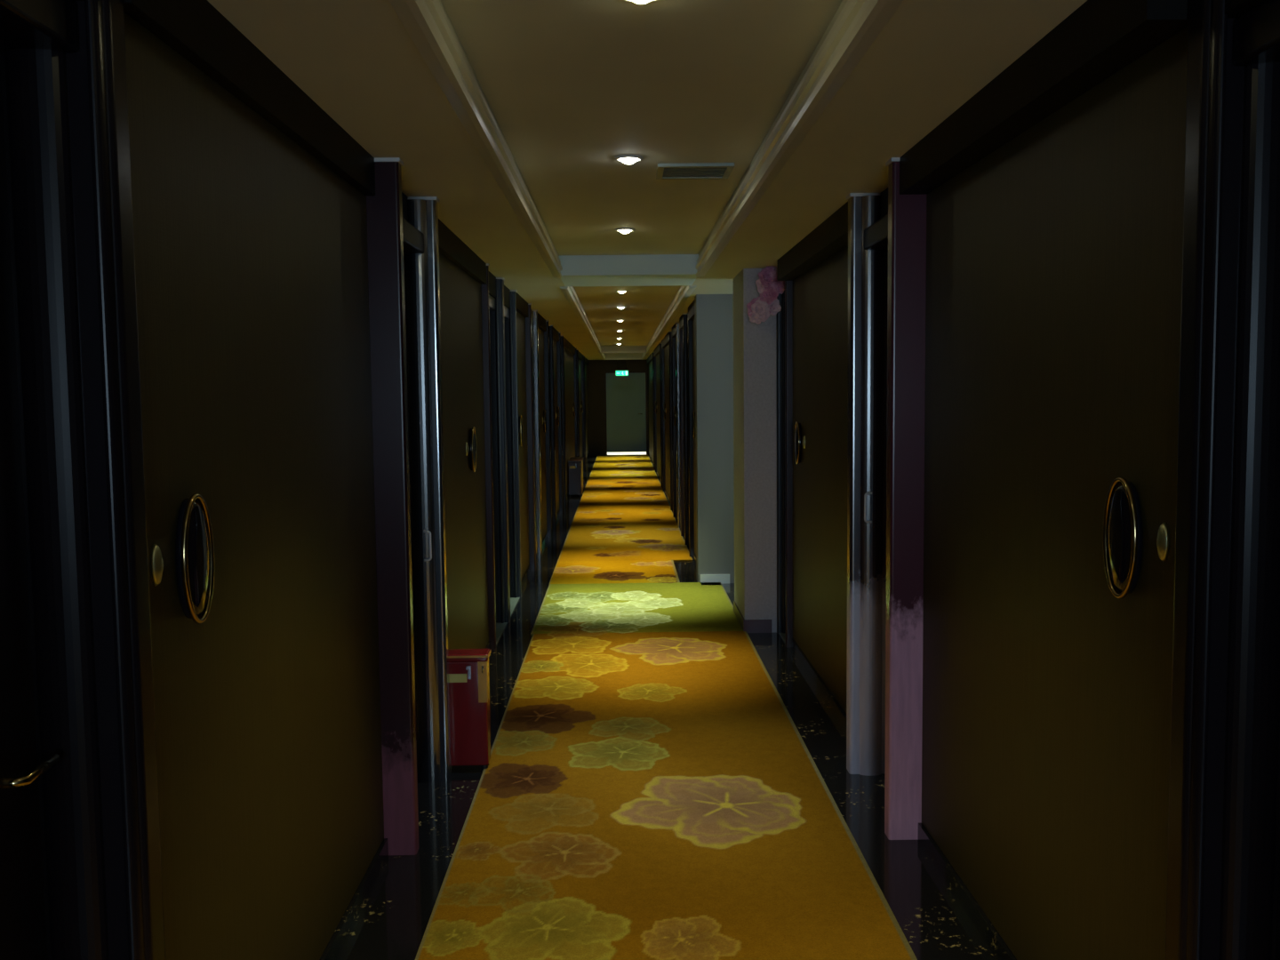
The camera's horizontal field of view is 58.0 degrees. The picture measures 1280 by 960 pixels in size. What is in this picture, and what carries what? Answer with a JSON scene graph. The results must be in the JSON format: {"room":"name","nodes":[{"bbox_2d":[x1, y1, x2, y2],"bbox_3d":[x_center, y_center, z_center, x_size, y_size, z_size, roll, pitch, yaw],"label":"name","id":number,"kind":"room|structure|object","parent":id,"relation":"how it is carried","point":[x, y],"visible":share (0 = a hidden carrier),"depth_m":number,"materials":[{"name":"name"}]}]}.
{"room":"hotel corridor","nodes":[
{"label":"hotel corridor","id":0,"kind":"room"},
{"bbox_2d":[587,359,648,455],"bbox_3d":[-0.469,-2.014,29.253,3.000,2.650,2.150,-1,4,-1],"label":"wall","id":1,"kind":"structure","parent":0,"point":[596,369],"depth_m":28.17,"materials":[{"name":"black paint"}]},
{"bbox_2d":[605,371,647,455],"bbox_3d":[-0.340,-1.622,28.244,1.000,2.020,0.165,-1,4,-1],"label":"door","id":2,"kind":"structure","parent":1,"relation":"in","point":[626,422],"depth_m":28.23,"materials":[{"name":"grey paint"}]},
{"bbox_2d":[207,0,1087,359],"bbox_3d":[0.845,-1.840,12.034,5.100,0.280,32.250,-1,4,-1],"label":"ceiling","id":3,"kind":"structure","parent":0,"point":[569,87],"depth_m":3.36,"materials":[{"name":"paint"}]},
{"bbox_2d":[388,0,562,278],"bbox_3d":[-0.456,-0.989,2.505,0.059,0.113,10.160,-1,4,-1],"label":"trim","id":4,"kind":"structure","parent":3,"relation":"attached to","point":[425,21],"depth_m":3.05,"materials":[{"name":"beige paint"}]},
{"bbox_2d":[560,286,601,353],"bbox_3d":[-0.667,-1.995,15.584,0.059,0.113,14.500,-1,4,-1],"label":"trim","id":5,"kind":"structure","parent":3,"relation":"attached to","point":[568,292],"depth_m":11.16,"materials":[{"name":"beige paint"}]},
{"bbox_2d":[599,353,605,359],"bbox_3d":[-0.825,-2.749,25.379,0.059,0.113,4.350,-1,4,-1],"label":"trim","id":6,"kind":"structure","parent":3,"relation":"attached to","point":[602,356],"depth_m":25.21,"materials":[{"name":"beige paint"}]},
{"bbox_2d":[615,289,627,293],"bbox_3d":[-0.162,-1.671,10.271,0.114,0.024,0.114,-1,4,-1],"label":"recessed light","id":7,"kind":"object","parent":3,"relation":"in","point":[620,291],"visible":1,"depth_m":10.24,"materials":[{"name":"white plastic"}]},
{"bbox_2d":[615,362,628,375],"bbox_3d":[-0.430,-2.675,27.466,0.310,0.400,0.053,-1,4,-1],"label":"exit sign","id":8,"kind":"object","parent":3,"relation":"hanging from","point":[617,372],"visible":1,"depth_m":27.46,"materials":[{"name":"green plastic"}]},
{"bbox_2d":[601,350,645,352],"bbox_3d":[-0.318,-2.526,22.796,0.860,0.040,0.050,-1,4,-1],"label":"trim","id":9,"kind":"structure","parent":3,"relation":"attached to","point":[644,351],"depth_m":22.77,"materials":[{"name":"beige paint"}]},
{"bbox_2d":[605,357,641,359],"bbox_3d":[-0.394,-2.891,27.532,0.860,0.040,0.050,-1,4,-1],"label":"trim","id":10,"kind":"structure","parent":3,"relation":"attached to","point":[626,357],"depth_m":27.51,"materials":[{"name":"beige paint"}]},
{"bbox_2d":[615,227,635,233],"bbox_3d":[-0.083,-1.371,6.373,0.114,0.024,0.114,-1,4,-1],"label":"recessed light","id":11,"kind":"object","parent":3,"relation":"in","point":[624,230],"visible":1,"depth_m":6.35,"materials":[{"name":"white plastic"}]},
{"bbox_2d":[558,254,698,286],"bbox_3d":[-0.079,-1.440,7.968,0.920,0.132,0.790,-1,4,-1],"label":"beam","id":12,"kind":"structure","parent":3,"relation":"attached to","point":[647,269],"depth_m":7.58,"materials":[{"name":"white paint"}]},
{"bbox_2d":[614,154,643,164],"bbox_3d":[-0.043,-1.221,4.419,0.114,0.024,0.114,-1,4,-1],"label":"recessed light","id":13,"kind":"object","parent":3,"relation":"in","point":[628,159],"visible":1,"depth_m":4.40,"materials":[{"name":"white plastic"}]},
{"bbox_2d":[624,0,656,3],"bbox_3d":[0.003,-1.080,2.585,0.114,0.024,0.114,-1,4,-1],"label":"recessed light","id":14,"kind":"object","parent":3,"relation":"in","point":[631,1],"visible":1,"depth_m":2.59,"materials":[{"name":"white plastic"}]},
{"bbox_2d":[641,352,648,359],"bbox_3d":[0.106,-2.760,25.393,0.059,0.113,4.350,-1,4,-1],"label":"trim","id":15,"kind":"structure","parent":3,"relation":"attached to","point":[644,355],"depth_m":25.31,"materials":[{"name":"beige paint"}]},
{"bbox_2d":[646,285,696,352],"bbox_3d":[0.264,-2.006,15.598,0.059,0.113,14.500,-1,4,-1],"label":"trim","id":16,"kind":"structure","parent":3,"relation":"attached to","point":[685,292],"depth_m":11.27,"materials":[{"name":"beige paint"}]},
{"bbox_2d":[656,162,734,179],"bbox_3d":[0.219,-1.250,4.682,0.300,0.012,0.280,-1,4,-1],"label":"ceiling vent","id":17,"kind":"object","parent":3,"relation":"in","point":[708,171],"visible":1,"depth_m":4.66,"materials":[{"name":"silver metal"}]},
{"bbox_2d":[695,0,903,277],"bbox_3d":[0.475,-1.000,2.519,0.059,0.113,10.160,-1,4,-1],"label":"trim","id":18,"kind":"structure","parent":3,"relation":"attached to","point":[860,22],"depth_m":3.11,"materials":[{"name":"beige paint"}]},
{"bbox_2d":[336,455,997,959],"bbox_3d":[0.854,0.576,13.349,5.100,0.100,34.500,-1,4,-1],"label":"floor","id":19,"kind":"structure","parent":0,"point":[392,922],"depth_m":4.14,"materials":[{"name":"black stone"}]},
{"bbox_2d":[448,648,491,771],"bbox_3d":[-0.742,0.956,4.776,0.251,0.495,0.131,-1,4,-1],"label":"box","id":20,"kind":"object","parent":19,"relation":"on","point":[468,668],"visible":0.61,"depth_m":4.74,"materials":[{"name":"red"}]},
{"bbox_2d":[568,456,583,496],"bbox_3d":[-0.972,-0.051,17.575,0.204,0.540,0.931,-1,4,-1],"label":"box","id":21,"kind":"object","parent":19,"relation":"on","point":[575,464],"visible":1,"depth_m":17.14,"materials":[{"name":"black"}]},
{"bbox_2d":[548,560,679,585],"bbox_3d":[-0.217,0.793,9.964,1.060,0.012,1.248,-1,4,-1],"label":"hallway carpet","id":22,"kind":"object","parent":19,"relation":"on","point":[635,571],"visible":1,"depth_m":9.90,"materials":[{"name":"carpet"}]},
{"bbox_2d":[557,454,692,561],"bbox_3d":[-0.279,0.069,19.361,1.240,0.012,17.598,-1,4,-1],"label":"hallway carpet","id":23,"kind":"object","parent":19,"relation":"on","point":[623,513],"visible":0.99,"depth_m":14.02,"materials":[{"name":"carpet"}]},
{"bbox_2d":[530,582,743,635],"bbox_3d":[-0.024,0.912,8.386,1.385,0.012,1.918,-1,4,-1],"label":"hallway carpet","id":24,"kind":"object","parent":19,"relation":"on","point":[663,606],"visible":1,"depth_m":8.23,"materials":[{"name":"carpet"}]},
{"bbox_2d":[415,631,917,959],"bbox_3d":[0.087,1.409,1.930,1.370,0.012,11.030,-1,4,-1],"label":"hallway carpet","id":25,"kind":"object","parent":19,"relation":"on","point":[643,796],"visible":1,"depth_m":4.12,"materials":[{"name":"carpet"}]},
{"bbox_2d":[694,294,734,583],"bbox_3d":[1.905,-0.345,9.408,2.895,2.320,0.250,-1,4,-1],"label":"wall","id":26,"kind":"structure","parent":0,"point":[713,313],"depth_m":9.27,"materials":[{"name":"grey paint"}]},
{"bbox_2d":[700,574,729,584],"bbox_3d":[0.609,0.805,9.275,0.240,0.075,0.150,-1,4,-1],"label":"baseboard","id":27,"kind":"structure","parent":26,"relation":"attached to","point":[724,579],"depth_m":9.34,"materials":[{"name":"white stone"}]},
{"bbox_2d":[732,268,776,631],"bbox_3d":[2.018,-0.215,7.715,2.724,2.320,0.690,-1,4,-1],"label":"wall","id":28,"kind":"structure","parent":0,"point":[755,406],"depth_m":7.38,"materials":[{"name":"grey paint"}]},
{"bbox_2d":[733,600,772,632],"bbox_3d":[0.751,0.915,7.765,0.184,0.085,0.682,-1,4,-1],"label":"baseboard","id":29,"kind":"structure","parent":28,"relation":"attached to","point":[750,626],"depth_m":7.43,"materials":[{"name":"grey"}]},
{"bbox_2d":[746,265,784,324],"bbox_3d":[0.801,-1.161,7.156,0.288,0.394,0.136,-1,4,-1],"label":"artificial flowers","id":30,"kind":"object","parent":28,"relation":"attached to","point":[760,308],"visible":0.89,"depth_m":7.13,"materials":[{"name":"pink fabric"}]},
{"bbox_3d":[-1.291,-0.518,12.102,0.500,2.320,32.250,-1,4,-1],"label":"wall","id":31,"kind":"structure","parent":0,"visible":0},
{"bbox_2d":[0,0,165,959],"bbox_3d":[-0.926,0.296,1.492,0.226,2.320,0.948,-1,4,-1],"label":"door","id":32,"kind":"structure","parent":31,"relation":"in","point":[81,867],"depth_m":1.86,"materials":[{"name":"black paint"}]},
{"bbox_2d":[123,0,375,195],"bbox_3d":[-0.874,-0.909,2.810,0.060,0.120,1.870,-1,4,-1],"label":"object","id":33,"kind":"structure","parent":31,"relation":"attached to","point":[196,30],"depth_m":2.50,"materials":[{"name":"black wood"}]},
{"bbox_2d":[123,11,383,959],"bbox_3d":[-0.861,0.217,2.897,0.062,2.140,1.870,-1,4,-1],"label":"door","id":34,"kind":"structure","parent":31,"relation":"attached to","point":[251,256],"depth_m":2.56,"materials":[{"name":"brown wood"}]},
{"bbox_2d":[320,838,388,959],"bbox_3d":[-0.859,1.314,2.981,0.042,0.060,1.870,-1,4,-1],"label":"baseboard","id":35,"kind":"structure","parent":31,"relation":"attached to","point":[332,951],"depth_m":3.45,"materials":[{"name":"black stone"}]},
{"bbox_2d":[365,157,451,855],"bbox_3d":[-0.928,0.085,4.235,0.312,2.320,0.828,-1,4,-1],"label":"door","id":36,"kind":"structure","parent":31,"relation":"in","point":[403,249],"depth_m":3.90,"materials":[{"name":"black wood"}]},
{"bbox_2d":[438,218,486,284],"bbox_3d":[-0.920,-1.131,5.698,0.060,0.120,2.275,-1,4,-1],"label":"crown molding","id":37,"kind":"structure","parent":31,"relation":"attached to","point":[451,246],"depth_m":5.75,"materials":[{"name":"black wood"}]},
{"bbox_2d":[439,252,488,648],"bbox_3d":[-0.907,-0.005,5.785,0.062,2.140,2.275,-1,4,-1],"label":"wall panel","id":38,"kind":"object","parent":31,"relation":"attached to","point":[460,295],"visible":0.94,"depth_m":6.00,"materials":[{"name":"brown wood"}]},
{"bbox_2d":[484,640,491,649],"bbox_3d":[-0.905,1.092,5.870,0.042,0.060,2.275,-1,4,-1],"label":"baseboard","id":39,"kind":"structure","parent":31,"relation":"attached to","point":[488,645],"depth_m":6.91,"materials":[{"name":"black stone"}]},
{"bbox_2d":[481,263,509,650],"bbox_3d":[-1.011,-0.154,7.349,0.246,2.320,0.878,-1,4,-1],"label":"door","id":40,"kind":"structure","parent":31,"relation":"in","point":[492,323],"depth_m":7.68,"materials":[{"name":"brown wood"}]},
{"bbox_2d":[503,278,521,621],"bbox_3d":[-1.026,-0.225,8.272,0.246,2.320,0.988,-1,4,-1],"label":"door","id":41,"kind":"structure","parent":31,"relation":"in","point":[509,296],"depth_m":8.68,"materials":[{"name":"brown wood"}]},
{"bbox_2d":[516,292,528,317],"bbox_3d":[-0.979,-1.409,9.307,0.060,0.120,1.255,-1,4,-1],"label":"crown molding","id":42,"kind":"structure","parent":31,"relation":"attached to","point":[522,306],"depth_m":9.31,"materials":[{"name":"black wood"}]},
{"bbox_2d":[516,311,529,577],"bbox_3d":[-0.966,-0.282,9.394,0.062,2.140,1.255,-1,4,-1],"label":"wall panel","id":43,"kind":"object","parent":31,"relation":"attached to","point":[520,319],"visible":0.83,"depth_m":9.58,"materials":[{"name":"brown wood"}]},
{"bbox_2d":[521,564,530,588],"bbox_3d":[-0.964,0.814,9.479,0.042,0.060,1.255,-1,4,-1],"label":"baseboard","id":44,"kind":"structure","parent":31,"relation":"attached to","point":[528,571],"depth_m":9.60,"materials":[{"name":"black stone"}]},
{"bbox_2d":[525,303,542,570],"bbox_3d":[-1.056,-0.393,10.445,0.256,2.320,0.868,-1,4,-1],"label":"door","id":45,"kind":"structure","parent":31,"relation":"in","point":[532,338],"depth_m":10.10,"materials":[{"name":"brown wood"}]},
{"bbox_2d":[537,312,546,331],"bbox_3d":[-1.015,-1.582,11.558,0.060,0.120,1.540,-1,4,-1],"label":"crown molding","id":46,"kind":"structure","parent":31,"relation":"attached to","point":[541,321],"depth_m":11.68,"materials":[{"name":"black wood"}]},
{"bbox_2d":[537,328,547,539],"bbox_3d":[-1.002,-0.456,11.645,0.062,2.140,1.540,-1,4,-1],"label":"wall panel","id":47,"kind":"object","parent":31,"relation":"attached to","point":[540,333],"visible":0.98,"depth_m":11.97,"materials":[{"name":"wood"}]},
{"bbox_2d":[542,530,548,547],"bbox_3d":[-1.000,0.641,11.729,0.042,0.060,1.540,-1,4,-1],"label":"baseboard","id":48,"kind":"structure","parent":31,"relation":"attached to","point":[546,536],"depth_m":12.01,"materials":[{"name":"black stone"}]},
{"bbox_2d":[544,320,556,536],"bbox_3d":[-1.095,-0.578,12.853,0.256,2.320,0.898,-1,4,-1],"label":"door","id":49,"kind":"structure","parent":31,"relation":"in","point":[548,340],"depth_m":12.49,"materials":[{"name":"black paint"}]},
{"bbox_2d":[552,327,559,341],"bbox_3d":[-1.054,-1.769,13.990,0.060,0.120,1.560,-1,4,-1],"label":"crown molding","id":50,"kind":"structure","parent":31,"relation":"attached to","point":[556,334],"depth_m":14.12,"materials":[{"name":"black wood"}]},
{"bbox_2d":[553,339,559,512],"bbox_3d":[-1.041,-0.643,14.077,0.062,2.140,1.560,-1,4,-1],"label":"wall panel","id":51,"kind":"object","parent":31,"relation":"attached to","point":[556,408],"visible":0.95,"depth_m":14.50,"materials":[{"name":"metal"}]},
{"bbox_2d":[556,508,559,519],"bbox_3d":[-1.039,0.454,14.162,0.042,0.060,1.560,-1,4,-1],"label":"baseboard","id":52,"kind":"structure","parent":31,"relation":"attached to","point":[558,511],"depth_m":14.52,"materials":[{"name":"black stone"}]},
{"bbox_2d":[556,332,566,512],"bbox_3d":[-1.134,-0.766,15.295,0.256,2.320,0.898,-1,4,-1],"label":"door","id":53,"kind":"structure","parent":31,"relation":"in","point":[560,352],"depth_m":14.92,"materials":[{"name":"black paint"}]},
{"bbox_2d":[563,336,575,354],"bbox_3d":[-1.117,-2.065,17.828,0.060,0.120,4.360,-1,4,-1],"label":"crown molding","id":54,"kind":"structure","parent":31,"relation":"attached to","point":[567,345],"depth_m":17.73,"materials":[{"name":"black wood"}]},
{"bbox_2d":[563,347,575,494],"bbox_3d":[-1.103,-0.938,17.915,0.062,2.140,4.360,-1,4,-1],"label":"wall panel","id":55,"kind":"object","parent":31,"relation":"attached to","point":[569,373],"visible":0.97,"depth_m":18.08,"materials":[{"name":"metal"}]},
{"bbox_2d":[573,347,579,456],"bbox_3d":[-1.219,-1.168,20.529,0.256,2.320,0.898,-1,4,-1],"label":"door","id":56,"kind":"structure","parent":31,"relation":"in","point":[576,356],"depth_m":20.11,"materials":[{"name":"black paint"}]},
{"bbox_2d":[577,350,582,359],"bbox_3d":[-1.189,-2.412,22.340,0.060,0.120,2.910,-1,4,-1],"label":"crown molding","id":57,"kind":"structure","parent":31,"relation":"attached to","point":[580,353],"depth_m":22.55,"materials":[{"name":"black wood"}]},
{"bbox_2d":[578,359,582,456],"bbox_3d":[-1.176,-1.285,22.427,0.062,2.140,2.910,-1,4,-1],"label":"wall panel","id":58,"kind":"object","parent":31,"relation":"attached to","point":[580,361],"visible":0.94,"depth_m":23.07,"materials":[{"name":"wood"}]},
{"bbox_2d":[581,354,586,466],"bbox_3d":[-1.280,-1.460,24.317,0.256,2.320,0.898,-1,4,-1],"label":"door","id":59,"kind":"structure","parent":31,"relation":"in","point":[583,392],"depth_m":23.91,"materials":[{"name":"black paint"}]},
{"bbox_2d":[584,363,588,455],"bbox_3d":[-1.257,-1.592,26.424,0.030,2.140,3.330,-1,4,-1],"label":"wall panel","id":60,"kind":"object","parent":31,"relation":"attached to","point":[586,365],"visible":0.44,"depth_m":27.17,"materials":[{"name":"wood"}]},
{"bbox_3d":[0.904,-0.544,12.135,0.810,2.320,32.250,-1,4,-1],"label":"wall","id":61,"kind":"structure","parent":0,"visible":0},
{"bbox_2d":[646,352,652,364],"bbox_3d":[0.237,-2.660,25.363,0.070,0.120,5.330,-1,4,-1],"label":"crown molding","id":62,"kind":"structure","parent":61,"relation":"attached to","point":[649,359],"depth_m":25.23,"materials":[{"name":"black wood"}]},
{"bbox_2d":[648,360,653,460],"bbox_3d":[0.269,-1.534,25.450,0.030,2.140,5.330,-1,4,-1],"label":"wall panel","id":63,"kind":"object","parent":61,"relation":"attached to","point":[650,365],"visible":0.45,"depth_m":26.02,"materials":[{"name":"wood"}]},
{"bbox_2d":[652,352,656,471],"bbox_3d":[0.381,-1.326,22.348,0.246,2.320,0.898,-1,4,-1],"label":"door","id":64,"kind":"structure","parent":61,"relation":"in","point":[653,357],"depth_m":21.96,"materials":[{"name":"black paint"}]},
{"bbox_2d":[653,344,659,356],"bbox_3d":[0.321,-2.259,20.144,0.070,0.120,3.360,-1,4,-1],"label":"crown molding","id":65,"kind":"structure","parent":61,"relation":"attached to","point":[656,351],"depth_m":20.13,"materials":[{"name":"black wood"}]},
{"bbox_2d":[655,353,660,476],"bbox_3d":[0.337,-1.132,20.231,0.062,2.140,3.360,-1,4,-1],"label":"wall panel","id":66,"kind":"object","parent":61,"relation":"attached to","point":[658,388],"visible":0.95,"depth_m":20.74,"materials":[{"name":"wood"}]},
{"bbox_2d":[659,340,665,492],"bbox_3d":[0.449,-1.002,18.136,0.246,2.320,0.848,-1,4,-1],"label":"door","id":67,"kind":"structure","parent":61,"relation":"in","point":[661,350],"depth_m":17.78,"materials":[{"name":"black paint"}]},
{"bbox_2d":[661,332,669,348],"bbox_3d":[0.384,-1.960,16.256,0.070,0.120,2.760,-1,4,-1],"label":"crown molding","id":68,"kind":"structure","parent":61,"relation":"attached to","point":[665,341],"depth_m":16.07,"materials":[{"name":"black wood"}]},
{"bbox_2d":[664,344,670,497],"bbox_3d":[0.400,-0.833,16.343,0.062,2.140,2.760,-1,4,-1],"label":"wall panel","id":69,"kind":"object","parent":61,"relation":"attached to","point":[667,348],"visible":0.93,"depth_m":16.77,"materials":[{"name":"wood"}]},
{"bbox_2d":[664,488,670,503],"bbox_3d":[0.422,0.264,16.427,0.042,0.060,2.760,-1,4,-1],"label":"baseboard","id":70,"kind":"structure","parent":61,"relation":"attached to","point":[666,492],"depth_m":16.71,"materials":[{"name":"black stone"}]},
{"bbox_2d":[668,328,676,518],"bbox_3d":[0.507,-0.724,14.522,0.246,2.320,0.898,-1,4,-1],"label":"door","id":71,"kind":"structure","parent":61,"relation":"in","point":[672,340],"depth_m":14.15,"materials":[{"name":"black paint"}]},
{"bbox_2d":[672,323,675,337],"bbox_3d":[0.429,-1.747,13.489,0.070,0.120,1.010,-1,4,-1],"label":"crown molding","id":72,"kind":"structure","parent":61,"relation":"attached to","point":[674,325],"depth_m":13.58,"materials":[{"name":"black wood"}]},
{"bbox_2d":[673,352,677,513],"bbox_3d":[0.445,-0.620,13.576,0.062,2.140,1.010,-1,4,-1],"label":"wall panel","id":73,"kind":"object","parent":61,"relation":"attached to","point":[675,407],"visible":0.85,"depth_m":13.93,"materials":[{"name":"wood"}]},
{"bbox_2d":[675,318,684,536],"bbox_3d":[0.537,-0.580,12.653,0.246,2.320,0.848,-1,4,-1],"label":"door","id":74,"kind":"structure","parent":61,"relation":"in","point":[679,348],"depth_m":12.32,"materials":[{"name":"brown wood"}]},
{"bbox_2d":[679,314,682,329],"bbox_3d":[0.456,-1.618,11.820,0.070,0.120,0.660,-1,4,-1],"label":"crown molding","id":75,"kind":"structure","parent":61,"relation":"attached to","point":[681,316],"depth_m":11.94,"materials":[{"name":"black wood"}]},
{"bbox_2d":[681,307,694,558],"bbox_3d":[0.562,-0.463,11.133,0.246,2.320,0.898,-1,4,-1],"label":"door","id":76,"kind":"structure","parent":61,"relation":"in","point":[687,325],"depth_m":11.40,"materials":[{"name":"black paint"}]},
{"bbox_2d":[688,299,694,320],"bbox_3d":[0.485,-1.480,10.015,0.070,0.120,1.180,-1,4,-1],"label":"crown molding","id":77,"kind":"structure","parent":61,"relation":"attached to","point":[691,308],"depth_m":10.13,"materials":[{"name":"black wood"}]},
{"bbox_2d":[692,552,695,564],"bbox_3d":[0.523,0.744,10.187,0.042,0.060,1.180,-1,4,-1],"label":"baseboard","id":78,"kind":"structure","parent":61,"relation":"attached to","point":[693,553],"depth_m":10.55,"materials":[{"name":"black stone"}]},
{"bbox_2d":[692,319,695,554],"bbox_3d":[0.501,-0.353,10.102,0.062,2.140,1.180,-1,4,-1],"label":"wall panel","id":79,"kind":"object","parent":61,"relation":"attached to","point":[693,332],"visible":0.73,"depth_m":10.51,"materials":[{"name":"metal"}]},
{"bbox_2d":[776,280,792,647],"bbox_3d":[0.987,-0.159,7.131,0.246,2.320,0.438,-1,4,-1],"label":"door","id":80,"kind":"structure","parent":61,"relation":"in","point":[784,317],"depth_m":7.00,"materials":[{"name":"brown wood"}]},
{"bbox_2d":[777,201,847,280],"bbox_3d":[0.889,-1.152,5.708,0.120,0.120,2.240,-1,4,-1],"label":"crown molding","id":81,"kind":"structure","parent":61,"relation":"attached to","point":[830,236],"depth_m":5.53,"materials":[{"name":"black wood"}]},
{"bbox_2d":[791,638,846,730],"bbox_3d":[0.953,1.071,5.880,0.042,0.060,2.240,-1,4,-1],"label":"baseboard","id":82,"kind":"structure","parent":61,"relation":"attached to","point":[831,700],"depth_m":5.96,"materials":[{"name":"black stone"}]},
{"bbox_2d":[792,245,847,713],"bbox_3d":[0.931,-0.026,5.796,0.062,2.140,2.240,-1,4,-1],"label":"door","id":83,"kind":"structure","parent":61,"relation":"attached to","point":[820,293],"depth_m":5.91,"materials":[{"name":"wood"}]},
{"bbox_2d":[846,157,926,839],"bbox_3d":[0.996,0.059,4.299,0.318,2.320,0.778,-1,4,-1],"label":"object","id":84,"kind":"structure","parent":61,"relation":"in","point":[887,228],"depth_m":4.00,"materials":[{"name":"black wood"}]},
{"bbox_2d":[917,822,1016,959],"bbox_3d":[0.997,1.285,3.099,0.042,0.060,1.810,-1,4,-1],"label":"baseboard","id":85,"kind":"structure","parent":61,"relation":"attached to","point":[983,924],"depth_m":3.45,"materials":[{"name":"black stone"}]},
{"bbox_2d":[899,0,1189,194],"bbox_3d":[0.934,-0.938,2.927,0.120,0.120,1.810,-1,4,-1],"label":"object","id":86,"kind":"structure","parent":61,"relation":"attached to","point":[1100,38],"depth_m":2.56,"materials":[{"name":"black wood"}]},
{"bbox_2d":[921,26,1188,959],"bbox_3d":[0.976,0.188,3.014,0.062,2.140,1.810,-1,4,-1],"label":"door","id":87,"kind":"structure","parent":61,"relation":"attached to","point":[1054,259],"depth_m":2.69,"materials":[{"name":"wood"}]},
{"bbox_2d":[1165,0,1279,959],"bbox_3d":[1.085,0.263,1.643,0.226,2.320,0.948,-1,4,-1],"label":"door","id":88,"kind":"structure","parent":61,"relation":"in","point":[1223,891],"depth_m":2.02,"materials":[{"name":"black paint"}]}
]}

